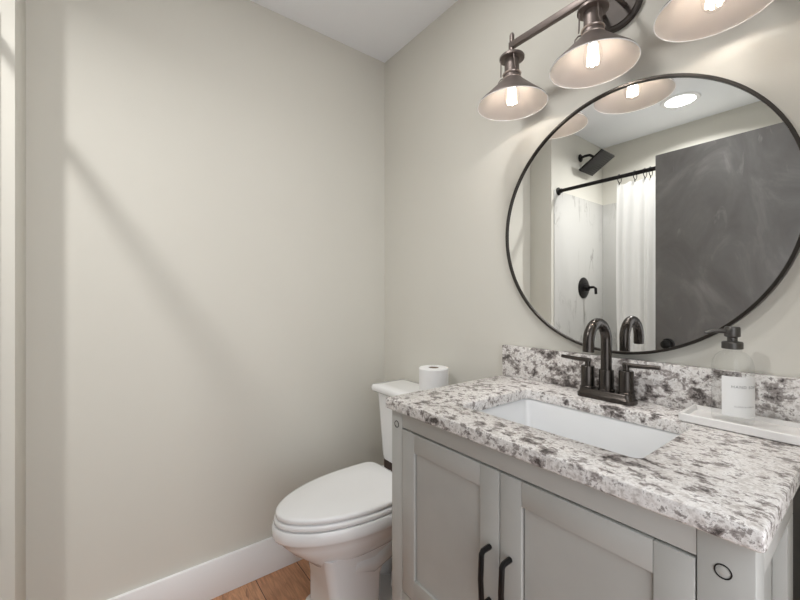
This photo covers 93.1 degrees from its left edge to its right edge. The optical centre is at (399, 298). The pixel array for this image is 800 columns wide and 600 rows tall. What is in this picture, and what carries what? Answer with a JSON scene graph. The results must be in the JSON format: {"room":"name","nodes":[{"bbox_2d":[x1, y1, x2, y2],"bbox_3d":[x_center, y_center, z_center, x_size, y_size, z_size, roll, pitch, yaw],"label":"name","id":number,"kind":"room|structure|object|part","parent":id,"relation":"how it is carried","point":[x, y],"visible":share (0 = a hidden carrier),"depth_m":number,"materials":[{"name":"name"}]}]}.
{"room":"bathroom","nodes":[
{"label":"bathroom","id":0,"kind":"room"},
{"bbox_2d":[0,0,25,599],"bbox_3d":[-1.425,-0.036,0.877,0.780,2.440,0.170,0,0,-38],"label":"wall","id":1,"kind":"structure","parent":0,"point":[12,12],"depth_m":1.04,"materials":[{"name":"paint"}]},
{"bbox_2d":[26,0,384,599],"bbox_3d":[-0.970,-0.036,1.410,2.390,2.440,0.120,0,0,-38],"label":"wall","id":2,"kind":"structure","parent":0,"point":[205,179],"depth_m":1.45,"materials":[{"name":"paint"}]},
{"bbox_2d":[107,537,301,599],"bbox_3d":[-0.620,1.109,1.594,1.370,0.151,0.015,0,0,-38],"label":"baseboard","id":3,"kind":"structure","parent":2,"relation":"attached to","point":[208,580],"depth_m":1.51,"materials":[{"name":"white paint"}]},
{"bbox_2d":[211,559,310,599],"bbox_3d":[-0.076,1.234,0.142,2.520,0.100,3.220,0,0,-38],"label":"floor","id":4,"kind":"structure","parent":0,"point":[290,582],"depth_m":1.55,"materials":[{"name":"brown wood"}]},
{"bbox_2d":[272,379,418,599],"bbox_3d":[-0.146,0.787,1.499,0.715,0.794,0.406,0,0,-38],"label":"toilet","id":5,"kind":"object","parent":4,"relation":"on","point":[339,522],"visible":0.7,"depth_m":1.35,"materials":[{"name":"white ceramic"}]},
{"bbox_3d":[-0.223,0.763,1.440,0.505,0.019,0.352,0,0,-38],"label":"seat","id":6,"kind":"part","parent":5,"relation":"part of","materials":[{"name":"white plastic"}]},
{"bbox_3d":[-0.221,0.740,1.441,0.500,0.022,0.345,0,0,-38],"label":"lid","id":7,"kind":"part","parent":5,"relation":"part of","materials":[{"name":"white plastic"}]},
{"bbox_3d":[0.066,0.583,1.663,0.169,0.311,0.376,0,0,-38],"label":"tank","id":8,"kind":"part","parent":5,"relation":"part of","materials":[{"name":"white ceramic"}]},
{"bbox_3d":[0.060,0.409,1.658,0.194,0.036,0.406,0,0,-38],"label":"tank lid","id":9,"kind":"part","parent":5,"relation":"part of","materials":[{"name":"white ceramic"}]},
{"bbox_2d":[419,365,447,390],"bbox_3d":[0.139,0.337,1.567,0.121,0.107,0.121,0,0,-38],"label":"toilet paper roll","id":10,"kind":"object","parent":5,"relation":"on","point":[430,376],"visible":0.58,"depth_m":1.52,"materials":[{"name":"paper"}]},
{"bbox_2d":[392,410,799,599],"bbox_3d":[0.403,0.745,0.920,0.561,0.879,0.761,0,0,-38],"label":"vanity cabinet","id":11,"kind":"object","parent":4,"relation":"on","point":[471,520],"visible":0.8,"depth_m":0.72,"materials":[{"name":"grey paint"}]},
{"bbox_3d":[0.011,0.745,1.070,0.050,0.879,0.046,0,0,-38],"label":"post","id":12,"kind":"part","parent":11,"relation":"part of","materials":[{"name":"grey paint"}]},
{"bbox_3d":[0.217,0.942,0.786,0.029,0.285,0.654,0,0,-38],"label":"rail","id":13,"kind":"part","parent":11,"relation":"part of","materials":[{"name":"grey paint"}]},
{"bbox_3d":[0.112,0.573,0.911,0.007,0.345,0.218,0,0,-38],"label":"door panel","id":14,"kind":"part","parent":11,"relation":"part of","materials":[{"name":"grey paint"}]},
{"bbox_3d":[0.112,0.575,0.912,0.020,0.440,0.323,0,0,-38],"label":"door","id":15,"kind":"part","parent":11,"relation":"part of","materials":[{"name":"grey paint"}]},
{"bbox_3d":[0.175,0.576,0.786,0.036,0.124,0.012,0,0,-38],"label":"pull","id":16,"kind":"part","parent":11,"relation":"part of","materials":[{"name":"black metal"}]},
{"bbox_3d":[0.206,0.576,0.746,0.036,0.124,0.012,0,0,-38],"label":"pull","id":17,"kind":"part","parent":11,"relation":"part of","materials":[{"name":"black metal"}]},
{"bbox_3d":[0.217,0.328,0.786,0.029,0.046,0.654,0,0,-38],"label":"rail","id":18,"kind":"part","parent":11,"relation":"part of","materials":[{"name":"grey paint"}]},
{"bbox_3d":[0.312,0.573,0.652,0.007,0.345,0.219,0,0,-38],"label":"door panel","id":19,"kind":"part","parent":11,"relation":"part of","materials":[{"name":"grey paint"}]},
{"bbox_2d":[386,375,799,552],"bbox_3d":[0.412,0.290,0.924,0.549,0.028,0.778,0,0,-38],"label":"countertop","id":20,"kind":"structure","parent":11,"relation":"on","point":[737,488],"depth_m":0.66,"materials":[{"name":"white stone"}]},
{"bbox_2d":[480,398,679,457],"bbox_3d":[0.402,0.373,0.910,0.334,0.134,0.460,0,0,-38],"label":"sink basin","id":21,"kind":"object","parent":20,"relation":"in","point":[625,438],"visible":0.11,"depth_m":1.01,"materials":[{"name":"ceramic"}]},
{"bbox_2d":[561,318,660,405],"bbox_3d":[0.533,0.163,1.017,0.141,0.225,0.258,0,0,-38],"label":"faucet","id":22,"kind":"object","parent":20,"relation":"on","point":[625,395],"visible":1,"depth_m":1.03,"materials":[{"name":"brown metal"}]},
{"bbox_3d":[0.516,0.180,1.112,0.015,0.025,0.086,0,0,-38],"label":"lever","id":23,"kind":"part","parent":22,"relation":"part of","materials":[{"name":"brown metal"}]},
{"bbox_3d":[0.537,0.221,1.084,0.040,0.062,0.040,0,0,-38],"label":"handle","id":24,"kind":"part","parent":22,"relation":"part of","materials":[{"name":"brown metal"}]},
{"bbox_3d":[0.528,0.125,1.013,0.129,0.148,0.027,0,0,-38],"label":"spout","id":25,"kind":"part","parent":22,"relation":"part of","materials":[{"name":"brown metal"}]},
{"bbox_3d":[0.568,0.264,1.044,0.053,0.025,0.149,0,0,-38],"label":"plate","id":26,"kind":"part","parent":22,"relation":"part of","materials":[{"name":"brown metal"}]},
{"bbox_3d":[0.599,0.221,1.004,0.040,0.062,0.040,0,0,-38],"label":"handle","id":27,"kind":"part","parent":22,"relation":"part of","materials":[{"name":"brown metal"}]},
{"bbox_3d":[0.621,0.180,0.976,0.015,0.025,0.086,0,0,-38],"label":"lever","id":28,"kind":"part","parent":22,"relation":"part of","materials":[{"name":"brown metal"}]},
{"bbox_2d":[678,404,799,445],"bbox_3d":[0.732,0.266,0.814,0.112,0.019,0.195,0,0,-38],"label":"tray","id":29,"kind":"object","parent":20,"relation":"on","point":[783,431],"visible":0.98,"depth_m":0.80,"materials":[{"name":"white ceramic"}]},
{"bbox_2d":[704,326,754,417],"bbox_3d":[0.723,0.163,0.828,0.072,0.205,0.079,0,0,-38],"label":"soap bottle","id":30,"kind":"object","parent":29,"relation":"on","point":[738,393],"visible":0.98,"depth_m":0.80,"materials":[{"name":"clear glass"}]},
{"bbox_2d":[722,375,754,417],"bbox_3d":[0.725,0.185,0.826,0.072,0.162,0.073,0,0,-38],"label":"label","id":31,"kind":"object","parent":30,"relation":"on","point":[738,393],"depth_m":0.79,"materials":[{"name":"white paper"}]},
{"bbox_3d":[0.312,0.575,0.653,0.020,0.440,0.324,0,0,-38],"label":"door","id":32,"kind":"part","parent":11,"relation":"part of","materials":[{"name":"grey paint"}]},
{"bbox_3d":[0.443,0.745,0.508,0.050,0.879,0.060,0,0,-38],"label":"post","id":33,"kind":"part","parent":11,"relation":"part of","materials":[{"name":"grey paint"}]},
{"bbox_3d":[0.569,0.745,0.579,0.234,0.879,0.018,0,0,-38],"label":"frame","id":34,"kind":"part","parent":11,"relation":"part of","materials":[{"name":"grey paint"}]},
{"bbox_2d":[250,0,457,62],"bbox_3d":[-0.451,-1.306,0.629,2.520,0.100,1.990,0,0,-38],"label":"ceiling","id":35,"kind":"structure","parent":0,"point":[378,29],"depth_m":1.70,"materials":[{"name":"paint"}]},
{"bbox_2d":[385,0,799,384],"bbox_3d":[0.536,-0.036,1.313,0.120,2.440,1.870,0,0,-38],"label":"wall","id":36,"kind":"structure","parent":0,"point":[453,300],"depth_m":1.48,"materials":[{"name":"paint"}]},
{"bbox_2d":[477,0,773,120],"bbox_3d":[0.527,-0.758,1.018,0.254,0.292,0.726,0,0,-38],"label":"vanity light","id":37,"kind":"object","parent":36,"relation":"attached to","point":[600,55],"visible":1,"depth_m":1.04,"materials":[{"name":"brown metal"}]},
{"bbox_2d":[498,32,524,83],"bbox_3d":[0.352,-0.761,1.214,0.077,0.170,0.092,0,0,-38],"label":"socket","id":38,"kind":"object","parent":37,"relation":"attached to","point":[511,59],"depth_m":1.19,"materials":[{"name":"brown metal"}]},
{"bbox_3d":[0.357,-0.658,1.209,0.216,0.080,0.216,0,0,-38],"label":"lamp shade","id":39,"kind":"part","parent":37,"relation":"part of","materials":[{"name":"beige metal"}]},
{"bbox_2d":[574,0,608,42],"bbox_3d":[0.508,-0.761,1.013,0.077,0.170,0.092,0,0,-38],"label":"socket","id":40,"kind":"object","parent":37,"relation":"attached to","point":[591,12],"depth_m":0.99,"materials":[{"name":"brown metal"}]},
{"bbox_3d":[0.512,-0.658,1.007,0.216,0.080,0.216,0,0,-38],"label":"lamp shade","id":41,"kind":"part","parent":37,"relation":"part of","materials":[{"name":"beige metal"}]},
{"bbox_3d":[0.582,-0.817,1.025,0.124,0.026,0.012,0,0,-38],"label":"bar arm","id":42,"kind":"part","parent":37,"relation":"part of","materials":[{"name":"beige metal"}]},
{"bbox_2d":[502,344,799,422],"bbox_3d":[0.620,0.222,1.084,0.025,0.108,0.778,0,0,-38],"label":"backsplash","id":43,"kind":"structure","parent":36,"relation":"attached to","point":[674,385],"depth_m":0.98,"materials":[{"name":"white stone"}]},
{"bbox_2d":[505,73,799,354],"bbox_3d":[0.621,-0.223,1.081,0.023,0.756,0.756,0,0,-38],"label":"round mirror","id":44,"kind":"object","parent":36,"relation":"attached to","point":[664,209],"visible":0.98,"depth_m":0.99,"materials":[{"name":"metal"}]}
]}

